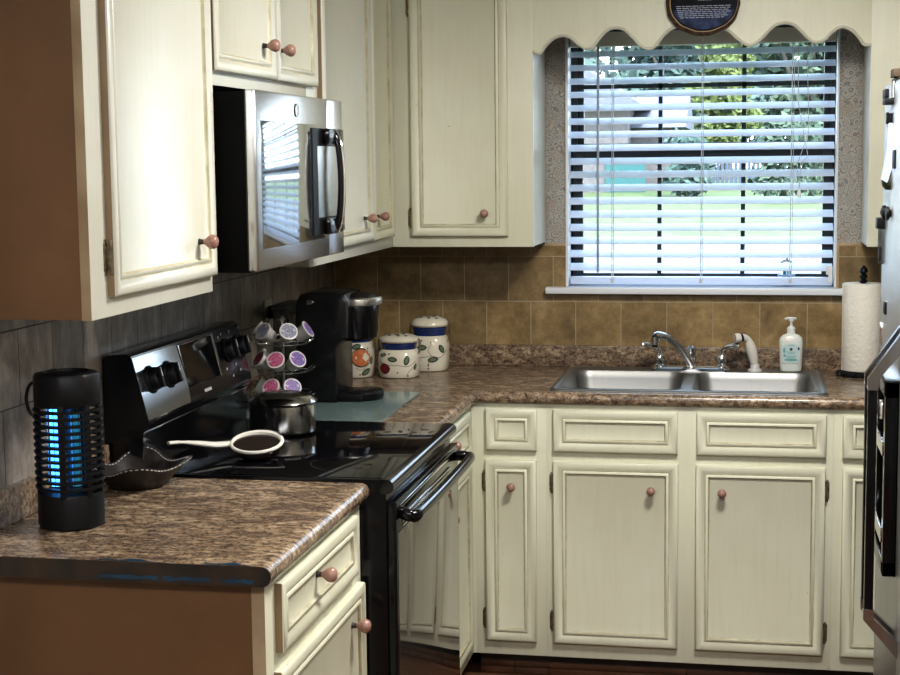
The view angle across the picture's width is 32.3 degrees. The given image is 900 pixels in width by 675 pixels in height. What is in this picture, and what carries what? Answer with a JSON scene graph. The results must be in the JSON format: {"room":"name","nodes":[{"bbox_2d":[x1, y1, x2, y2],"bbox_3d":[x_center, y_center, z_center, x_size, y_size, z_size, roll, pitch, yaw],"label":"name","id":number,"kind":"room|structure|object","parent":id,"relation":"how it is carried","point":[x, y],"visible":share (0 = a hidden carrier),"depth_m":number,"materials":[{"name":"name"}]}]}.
{"room":"kitchen","nodes":[
{"label":"kitchen","id":0,"kind":"room"},
{"bbox_2d":[461,653,538,674],"bbox_3d":[0.171,1.458,1.709,2.620,0.050,7.500,1,7,11],"label":"floor","id":1,"kind":"structure","parent":0,"point":[473,667],"depth_m":4.97,"materials":[{"name":"brown wood"}]},
{"bbox_2d":[0,505,370,674],"bbox_3d":[-0.529,0.831,3.191,0.648,0.877,0.688,1,7,11],"label":"base cabinet","id":2,"kind":"object","parent":1,"relation":"on","point":[311,619],"visible":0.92,"depth_m":2.83,"materials":[{"name":"beige paint"}]},
{"bbox_2d":[0,444,369,587],"bbox_3d":[-0.556,0.341,3.129,0.632,0.111,0.721,1,7,11],"label":"countertop","id":3,"kind":"structure","parent":2,"relation":"on","point":[190,531],"depth_m":2.99,"materials":[{"name":"laminate"}]},
{"bbox_2d":[24,368,105,531],"bbox_3d":[-0.746,0.217,3.040,0.135,0.306,0.135,-5,8,-36],"label":"bug zapper","id":4,"kind":"object","parent":3,"relation":"on","point":[72,503],"visible":1,"depth_m":3.00,"materials":[{"name":"black plastic"}]},
{"bbox_2d":[92,445,192,489],"bbox_3d":[-0.690,0.292,3.427,0.199,0.067,0.225,4,8,33],"label":"bowl","id":5,"kind":"object","parent":3,"relation":"on","point":[129,471],"visible":0.77,"depth_m":3.41,"materials":[{"name":"grey"}]},
{"bbox_2d":[102,321,474,674],"bbox_3d":[-0.351,0.593,3.877,0.734,1.193,0.750,1,7,11],"label":"range","id":6,"kind":"object","parent":1,"relation":"on","point":[192,384],"visible":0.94,"depth_m":3.68,"materials":[{"name":"black metal"}]},
{"bbox_2d":[167,430,283,460],"bbox_3d":[-0.528,0.259,3.670,0.272,0.064,0.108,-1,6,-5],"label":"spoon rest","id":7,"kind":"object","parent":6,"relation":"on","point":[254,445],"visible":1,"depth_m":3.66,"materials":[{"name":"grey ceramic"}]},
{"bbox_2d":[233,435,281,460],"bbox_3d":[-0.458,0.262,3.676,0.122,0.056,0.096,1,7,11],"label":"bowl","id":8,"kind":"object","parent":7,"relation":"on","point":[247,447],"depth_m":3.66,"materials":[{"name":"grey ceramic"}]},
{"bbox_2d":[241,390,316,436],"bbox_3d":[-0.439,0.191,4.045,0.181,0.107,0.202,-3,7,-17],"label":"stock pot","id":9,"kind":"object","parent":6,"relation":"on","point":[289,413],"visible":0.98,"depth_m":3.97,"materials":[{"name":"metal"}]},
{"bbox_2d":[171,419,455,493],"bbox_3d":[-0.356,0.284,3.842,0.615,0.034,0.750,1,7,11],"label":"cooktop","id":10,"kind":"object","parent":6,"relation":"in","point":[384,457],"depth_m":3.72,"materials":[{"name":"black glass"}]},
{"bbox_2d":[450,403,476,674],"bbox_3d":[-0.202,0.637,4.881,0.649,0.877,1.242,1,7,11],"label":"base cabinet","id":11,"kind":"object","parent":1,"relation":"on","point":[464,436],"visible":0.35,"depth_m":4.70,"materials":[{"name":"beige paint"}]},
{"bbox_2d":[247,343,877,423],"bbox_3d":[0.745,0.156,4.647,2.610,0.111,1.257,1,7,11],"label":"countertop","id":12,"kind":"structure","parent":11,"relation":"on","point":[475,373],"depth_m":4.96,"materials":[{"name":"laminate"}]},
{"bbox_2d":[246,391,419,421],"bbox_3d":[-0.349,0.196,4.523,0.430,0.005,0.522,1,7,11],"label":"glass cutting board","id":13,"kind":"object","parent":12,"relation":"on","point":[379,410],"visible":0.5,"depth_m":4.43,"materials":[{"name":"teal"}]},
{"bbox_2d":[251,315,315,394],"bbox_3d":[-0.475,0.070,4.426,0.184,0.268,0.184,1,7,11],"label":"pod carousel","id":14,"kind":"object","parent":13,"relation":"on","point":[282,318],"visible":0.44,"depth_m":4.41,"materials":[{"name":"silver metal"}]},
{"bbox_2d":[252,321,262,336],"bbox_3d":[-0.537,-0.018,4.425,0.059,0.059,0.052,2,7,24],"label":"pod","id":15,"kind":"object","parent":14,"relation":"on","point":[261,322],"visible":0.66,"depth_m":4.41,"materials":[{"name":"grey plastic"}]},
{"bbox_2d":[252,376,265,392],"bbox_3d":[-0.535,0.140,4.423,0.059,0.059,0.052,0,7,7],"label":"pod","id":16,"kind":"object","parent":14,"relation":"on","point":[258,387],"visible":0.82,"depth_m":4.41,"materials":[{"name":"grey"}]},
{"bbox_2d":[253,350,270,370],"bbox_3d":[-0.528,0.066,4.396,0.058,0.059,0.052,-4,7,-27],"label":"pod","id":17,"kind":"object","parent":14,"relation":"on","point":[259,361],"visible":0.86,"depth_m":4.38,"materials":[{"name":"grey"}]},
{"bbox_2d":[256,323,276,342],"bbox_3d":[-0.519,-0.012,4.372,0.052,0.059,0.059,3,7,28],"label":"pod","id":18,"kind":"object","parent":14,"relation":"on","point":[264,332],"visible":1,"depth_m":4.36,"materials":[{"name":"grey plastic"}]},
{"bbox_2d":[262,379,281,391],"bbox_3d":[-0.496,0.145,4.376,0.052,0.059,0.059,4,8,37],"label":"pod","id":19,"kind":"object","parent":14,"relation":"on","point":[271,384],"visible":0.62,"depth_m":4.37,"materials":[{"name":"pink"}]},
{"bbox_2d":[266,352,284,371],"bbox_3d":[-0.484,0.069,4.364,0.052,0.059,0.059,2,7,24],"label":"pod","id":20,"kind":"object","parent":14,"relation":"on","point":[275,360],"visible":0.99,"depth_m":4.35,"materials":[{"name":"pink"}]},
{"bbox_2d":[279,323,297,343],"bbox_3d":[-0.453,-0.011,4.359,0.052,0.059,0.059,-1,6,-6],"label":"pod","id":21,"kind":"object","parent":14,"relation":"on","point":[288,331],"visible":0.99,"depth_m":4.34,"materials":[{"name":"grey plastic"}]},
{"bbox_2d":[283,378,301,390],"bbox_3d":[-0.449,0.144,4.379,0.052,0.059,0.058,-4,7,-26],"label":"pod","id":22,"kind":"object","parent":14,"relation":"on","point":[289,384],"visible":0.63,"depth_m":4.37,"materials":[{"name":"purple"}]},
{"bbox_2d":[286,351,305,370],"bbox_3d":[-0.437,0.067,4.378,0.052,0.059,0.058,-6,8,-40],"label":"pod","id":23,"kind":"object","parent":14,"relation":"on","point":[296,360],"visible":0.99,"depth_m":4.37,"materials":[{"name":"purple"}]},
{"bbox_2d":[296,321,313,341],"bbox_3d":[-0.415,-0.017,4.407,0.059,0.059,0.052,2,7,24],"label":"pod","id":24,"kind":"object","parent":14,"relation":"on","point":[304,330],"visible":0.9,"depth_m":4.39,"materials":[{"name":"grey plastic"}]},
{"bbox_2d":[271,287,383,401],"bbox_3d":[-0.357,0.019,4.617,0.315,0.325,0.197,1,7,11],"label":"coffee maker","id":25,"kind":"object","parent":13,"relation":"on","point":[337,317],"visible":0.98,"depth_m":4.54,"materials":[{"name":"black plastic"}]},
{"bbox_2d":[338,387,383,401],"bbox_3d":[-0.266,0.167,4.625,0.135,0.026,0.155,1,7,11],"label":"drip tray","id":26,"kind":"object","parent":25,"relation":"on","point":[350,394],"depth_m":4.57,"materials":[{"name":"black plastic"}]},
{"bbox_2d":[352,339,375,377],"bbox_3d":[-0.317,0.038,5.144,0.139,0.180,0.133,1,7,11],"label":"ceramic canister","id":27,"kind":"object","parent":12,"relation":"on","point":[363,352],"visible":0.36,"depth_m":5.09,"materials":[{"name":"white ceramic"}]},
{"bbox_2d":[378,333,420,377],"bbox_3d":[-0.168,0.057,5.126,0.142,0.144,0.136,1,7,11],"label":"ceramic canister","id":28,"kind":"object","parent":12,"relation":"on","point":[399,357],"visible":1,"depth_m":5.07,"materials":[{"name":"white ceramic"}]},
{"bbox_2d":[409,315,449,371],"bbox_3d":[-0.069,0.017,5.279,0.138,0.186,0.131,1,7,11],"label":"ceramic canister","id":29,"kind":"object","parent":12,"relation":"on","point":[430,329],"visible":0.91,"depth_m":5.22,"materials":[{"name":"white ceramic"}]},
{"bbox_2d":[550,366,828,395],"bbox_3d":[0.767,0.220,4.965,0.840,0.178,0.548,1,7,11],"label":"sink","id":30,"kind":"object","parent":12,"relation":"in","point":[575,378],"visible":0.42,"depth_m":5.10,"materials":[{"name":"metal"}]},
{"bbox_2d":[641,331,740,371],"bbox_3d":[0.793,0.040,5.149,0.311,0.143,0.157,-2,7,-11],"label":"kitchen faucet","id":31,"kind":"object","parent":30,"relation":"on","point":[688,353],"visible":1,"depth_m":5.13,"materials":[{"name":"silver metal"}]},
{"bbox_2d":[733,333,761,371],"bbox_3d":[0.982,0.048,5.117,0.098,0.129,0.048,-2,7,-8],"label":"sprayer","id":32,"kind":"object","parent":30,"relation":"on","point":[751,350],"visible":1,"depth_m":5.10,"materials":[{"name":"white plastic"}]},
{"bbox_2d":[779,317,802,371],"bbox_3d":[1.123,0.022,5.110,0.078,0.181,0.048,1,7,11],"label":"soap dispenser","id":33,"kind":"object","parent":30,"relation":"on","point":[790,343],"visible":1,"depth_m":5.09,"materials":[{"name":"white plastic"}]},
{"bbox_2d":[835,265,867,378],"bbox_3d":[1.334,-0.055,5.015,0.168,0.359,0.168,1,7,11],"label":"paper towel holder","id":34,"kind":"object","parent":12,"relation":"on","point":[863,270],"visible":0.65,"depth_m":4.99,"materials":[{"name":"black metal"}]},
{"bbox_2d":[841,282,880,371],"bbox_3d":[1.333,-0.035,5.018,0.129,0.282,0.128,1,7,11],"label":"paper towel roll","id":35,"kind":"object","parent":34,"relation":"on","point":[861,303],"visible":0.8,"depth_m":4.96,"materials":[{"name":"white paper"}]},
{"bbox_2d":[475,403,549,674],"bbox_3d":[0.242,0.608,5.096,0.220,0.877,0.649,1,7,11],"label":"base cabinet","id":36,"kind":"object","parent":1,"relation":"on","point":[510,438],"visible":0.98,"depth_m":4.82,"materials":[{"name":"beige paint"}]},
{"bbox_2d":[546,382,833,674],"bbox_3d":[0.772,0.614,4.994,0.860,0.877,0.649,1,7,11],"label":"base cabinet","id":37,"kind":"object","parent":1,"relation":"on","point":[680,540],"visible":1,"depth_m":4.71,"materials":[{"name":"beige paint"}]},
{"bbox_2d":[828,410,875,674],"bbox_3d":[1.635,0.623,4.829,0.898,0.877,0.649,1,7,11],"label":"base cabinet","id":38,"kind":"object","parent":1,"relation":"on","point":[851,638],"visible":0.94,"depth_m":4.63,"materials":[{"name":"beige paint"}]},
{"bbox_2d":[860,79,899,674],"bbox_3d":[1.376,0.312,3.496,0.872,1.800,1.020,1,7,11],"label":"refrigerator","id":39,"kind":"object","parent":1,"relation":"on","point":[881,450],"visible":1,"depth_m":3.53,"materials":[{"name":"grey metal"}]},
{"bbox_2d":[875,217,884,263],"bbox_3d":[1.105,-0.244,3.931,0.050,0.118,0.070,1,7,11],"label":"clip","id":40,"kind":"object","parent":39,"relation":"attached to","point":[879,223],"depth_m":3.93,"materials":[{"name":"black plastic"}]},
{"bbox_2d":[879,322,882,344],"bbox_3d":[1.106,-0.009,3.973,0.011,0.057,0.040,1,7,11],"label":"magnet","id":41,"kind":"object","parent":39,"relation":"attached to","point":[880,323],"visible":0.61,"depth_m":3.96,"materials":[{"name":"white plastic"}]},
{"bbox_2d":[883,300,886,314],"bbox_3d":[1.088,-0.075,3.864,0.015,0.033,0.045,1,7,11],"label":"magnet","id":42,"kind":"object","parent":39,"relation":"attached to","point":[884,301],"visible":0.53,"depth_m":3.85,"materials":[{"name":"black plastic"}]},
{"bbox_2d":[880,205,891,220],"bbox_3d":[1.068,-0.304,3.787,0.029,0.034,0.124,1,7,11],"label":"round magnet","id":43,"kind":"object","parent":39,"relation":"attached to","point":[886,213],"visible":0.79,"depth_m":3.74,"materials":[{"name":"black plastic"}]},
{"bbox_2d":[881,173,890,189],"bbox_3d":[1.060,-0.380,3.775,0.021,0.042,0.042,1,7,11],"label":"round magnet","id":44,"kind":"object","parent":39,"relation":"attached to","point":[886,186],"visible":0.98,"depth_m":3.76,"materials":[{"name":"grey"}]},
{"bbox_2d":[881,123,892,182],"bbox_3d":[1.064,-0.447,3.767,0.030,0.143,0.050,1,7,11],"label":"paper","id":45,"kind":"object","parent":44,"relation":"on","point":[887,167],"visible":0.69,"depth_m":3.75,"materials":[{"name":"white paper"}]},
{"bbox_2d":[886,112,892,123],"bbox_3d":[1.068,-0.531,3.756,0.024,0.028,0.040,1,7,11],"label":"binder clip","id":46,"kind":"object","parent":39,"relation":"attached to","point":[889,116],"visible":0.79,"depth_m":3.74,"materials":[{"name":"black plastic"}]},
{"bbox_2d":[882,78,899,104],"bbox_3d":[1.065,-0.591,3.732,0.042,0.061,0.075,1,7,11],"label":"holder","id":47,"kind":"object","parent":39,"relation":"attached to","point":[886,100],"visible":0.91,"depth_m":3.71,"materials":[{"name":"black plastic"}]},
{"bbox_2d":[882,89,893,104],"bbox_3d":[1.065,-0.579,3.736,0.042,0.036,0.070,1,7,11],"label":"magnet","id":48,"kind":"object","parent":47,"relation":"on","point":[886,100],"depth_m":3.71,"materials":[{"name":"black plastic"}]},
{"bbox_2d":[892,150,895,168],"bbox_3d":[1.055,-0.421,3.669,0.014,0.044,0.060,1,7,11],"label":"magnet","id":49,"kind":"object","parent":39,"relation":"attached to","point":[893,151],"visible":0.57,"depth_m":3.65,"materials":[{"name":"black plastic"}]},
{"bbox_2d":[891,68,899,77],"bbox_3d":[1.070,-0.634,3.723,0.019,0.020,0.080,1,7,11],"label":"magnet","id":50,"kind":"object","parent":39,"relation":"attached to","point":[895,73],"visible":0.98,"depth_m":3.69,"materials":[{"name":"brown wood"}]},
{"bbox_2d":[538,29,863,286],"bbox_3d":[0.879,-0.184,5.303,2.620,2.490,0.150,1,7,11],"label":"wall","id":51,"kind":"structure","parent":0,"point":[851,49],"depth_m":5.12,"materials":[{"name":"paper"}]},
{"bbox_2d":[392,0,545,246],"bbox_3d":[0.061,-0.784,5.115,0.464,0.957,0.367,1,7,11],"label":"upper cabinet","id":52,"kind":"object","parent":51,"relation":"attached to","point":[469,82],"visible":1,"depth_m":4.99,"materials":[{"name":"white paint"}]},
{"bbox_2d":[532,0,871,54],"bbox_3d":[0.772,-1.064,4.816,1.043,0.349,0.024,1,7,11],"label":"window valance","id":53,"kind":"object","parent":52,"relation":"attached to","point":[583,22],"visible":1,"depth_m":4.84,"materials":[{"name":"beige paint"}]},
{"bbox_2d":[666,0,739,40],"bbox_3d":[0.782,-1.020,4.799,0.227,0.205,0.023,1,7,11],"label":"plaque","id":54,"kind":"object","parent":53,"relation":"hanging from","point":[702,18],"visible":1,"depth_m":4.79,"materials":[{"name":"blue wood"}]},
{"bbox_2d":[332,245,881,347],"bbox_3d":[0.869,-0.103,5.234,2.612,0.416,0.008,1,7,11],"label":"backsplash","id":55,"kind":"structure","parent":51,"relation":"attached to","point":[486,295],"depth_m":5.33,"materials":[{"name":"tile"}]},
{"bbox_2d":[545,25,841,295],"bbox_3d":[0.853,-0.602,5.237,1.047,0.903,0.195,1,7,11],"label":"window","id":56,"kind":"structure","parent":51,"relation":"in","point":[571,288],"depth_m":5.26,"materials":[{"name":"white metal"}]},
{"bbox_2d":[569,27,836,284],"bbox_3d":[0.839,-0.601,5.207,0.876,0.850,0.069,1,7,11],"label":"blind","id":57,"kind":"object","parent":56,"relation":"attached to","point":[792,35],"visible":0.99,"depth_m":5.21,"materials":[{"name":"white plastic"}]},
{"bbox_2d":[777,258,795,285],"bbox_3d":[1.131,-0.221,5.242,0.071,0.095,0.021,1,7,11],"label":"ornament","id":58,"kind":"object","parent":56,"relation":"on","point":[785,273],"visible":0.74,"depth_m":5.24,"materials":[{"name":"blue glass"}]},
{"bbox_2d":[547,243,865,287],"bbox_3d":[0.863,-0.243,5.217,1.082,0.147,0.012,1,7,11],"label":"trim","id":59,"kind":"structure","parent":51,"relation":"attached to","point":[548,244],"depth_m":5.13,"materials":[{"name":"wood"}]},
{"bbox_2d":[861,0,899,246],"bbox_3d":[1.703,-0.768,4.816,0.792,0.957,0.336,1,7,11],"label":"upper cabinet","id":60,"kind":"object","parent":51,"relation":"attached to","point":[883,55],"visible":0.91,"depth_m":4.75,"materials":[{"name":"white paint"}]},
{"bbox_3d":[-1.202,0.230,1.833,0.150,2.490,7.800,1,7,11],"label":"wall","id":61,"kind":"structure","parent":0,"visible":0},
{"bbox_2d":[0,0,218,320],"bbox_3d":[-0.701,-0.542,3.038,0.346,0.957,0.637,1,7,11],"label":"upper cabinet","id":62,"kind":"object","parent":61,"relation":"attached to","point":[108,192],"visible":1,"depth_m":2.79,"materials":[{"name":"white paint"}]},
{"bbox_2d":[0,262,331,488],"bbox_3d":[-0.674,0.021,4.149,0.008,0.445,2.735,1,7,11],"label":"backsplash","id":63,"kind":"structure","parent":61,"relation":"attached to","point":[27,347],"depth_m":3.53,"materials":[{"name":"tile"}]},
{"bbox_2d":[210,0,318,95],"bbox_3d":[-0.566,-0.845,3.727,0.346,0.511,0.824,1,7,11],"label":"upper cabinet","id":64,"kind":"object","parent":61,"relation":"attached to","point":[265,45],"visible":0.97,"depth_m":3.68,"materials":[{"name":"beige paint"}]},
{"bbox_2d":[213,89,345,272],"bbox_3d":[-0.519,-0.380,3.755,0.434,0.399,0.735,1,7,11],"label":"microwave","id":65,"kind":"object","parent":64,"relation":"attached to","point":[280,173],"visible":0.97,"depth_m":3.50,"materials":[{"name":"silver metal"}]},
{"bbox_2d":[264,298,272,328],"bbox_3d":[-0.553,-0.059,4.734,0.009,0.116,0.072,1,7,11],"label":"wall outlet","id":66,"kind":"object","parent":61,"relation":"attached to","point":[267,302],"visible":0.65,"depth_m":4.71,"materials":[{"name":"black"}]},
{"bbox_2d":[268,305,272,318],"bbox_3d":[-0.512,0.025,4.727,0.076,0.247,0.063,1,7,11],"label":"power adapter","id":67,"kind":"object","parent":66,"relation":"attached to","point":[270,311],"visible":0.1,"depth_m":4.71,"materials":[{"name":"black plastic"}]},
{"bbox_2d":[280,0,394,266],"bbox_3d":[-0.375,-0.736,4.727,0.346,0.957,1.300,1,7,11],"label":"upper cabinet","id":68,"kind":"object","parent":61,"relation":"attached to","point":[355,56],"visible":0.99,"depth_m":4.63,"materials":[{"name":"beige paint"}]},
{"label":"outside","id":69,"kind":"structure","parent":0,"visible":0},
{"bbox_2d":[584,244,821,272],"bbox_3d":[4.778,-0.854,19.258,65.000,0.302,7.000,1,7,11],"label":"driveway","id":70,"kind":"structure","parent":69,"point":[586,246],"depth_m":20.86,"materials":[{"name":"white concrete"}]},
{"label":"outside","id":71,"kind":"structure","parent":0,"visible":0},
{"bbox_2d":[584,168,822,236],"bbox_3d":[10.543,-4.397,49.080,65.000,1.422,89.840,1,7,11],"label":"lawn","id":72,"kind":"structure","parent":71,"point":[725,193],"depth_m":27.52,"materials":[{"name":"green plant"}]},
{"bbox_2d":[585,47,639,90],"bbox_3d":[3.260,-8.955,48.889,6.368,8.058,5.593,1,7,11],"label":"tree","id":73,"kind":"object","parent":72,"relation":"on","point":[591,60],"visible":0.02,"depth_m":49.58,"materials":[{"name":"green plant"}]},
{"bbox_2d":[584,71,693,191],"bbox_3d":[2.346,-5.413,38.678,7.200,4.450,8.000,1,7,11],"label":"house","id":74,"kind":"structure","parent":72,"relation":"on","point":[588,74],"depth_m":35.06,"materials":[{"name":"brick"}]},
{"bbox_2d":[662,127,714,196],"bbox_3d":[5.015,-3.681,32.680,1.230,1.547,1.335,1,7,11],"label":"shrub","id":75,"kind":"object","parent":72,"relation":"on","point":[670,180],"visible":0.33,"depth_m":32.51,"materials":[{"name":"green plant"}]},
{"bbox_2d":[608,43,776,165],"bbox_3d":[8.601,-9.506,54.074,6.766,7.898,6.223,1,7,11],"label":"tree","id":76,"kind":"object","parent":72,"relation":"on","point":[684,58],"visible":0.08,"depth_m":53.86,"materials":[{"name":"green plant"}]},
{"bbox_2d":[639,43,802,114],"bbox_3d":[11.951,-12.090,67.157,9.771,10.440,8.680,1,7,11],"label":"tree","id":77,"kind":"object","parent":72,"relation":"on","point":[790,44],"visible":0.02,"depth_m":65.21,"materials":[{"name":"green plant"}]},
{"bbox_2d":[680,44,764,179],"bbox_3d":[7.254,-6.123,41.170,2.220,4.127,2.213,1,7,11],"label":"tree","id":78,"kind":"object","parent":72,"relation":"on","point":[721,57],"visible":0.4,"depth_m":40.70,"materials":[{"name":"green plant"}]},
{"bbox_2d":[692,163,817,182],"bbox_3d":[6.980,-3.896,35.323,3.000,1.107,0.060,1,7,11],"label":"picket fence","id":79,"kind":"object","parent":72,"relation":"on","point":[722,164],"visible":0.09,"depth_m":35.41,"materials":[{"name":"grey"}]},
{"bbox_2d":[747,111,822,195],"bbox_3d":[6.919,-3.643,31.285,1.869,1.830,1.986,1,7,11],"label":"shrub","id":80,"kind":"object","parent":72,"relation":"on","point":[811,179],"visible":0.27,"depth_m":30.90,"materials":[{"name":"green plant"}]},
{"bbox_2d":[747,42,824,140],"bbox_3d":[9.924,-7.503,41.654,3.931,6.695,3.884,1,7,11],"label":"tree","id":81,"kind":"object","parent":72,"relation":"on","point":[811,55],"visible":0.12,"depth_m":41.73,"materials":[{"name":"green plant"}]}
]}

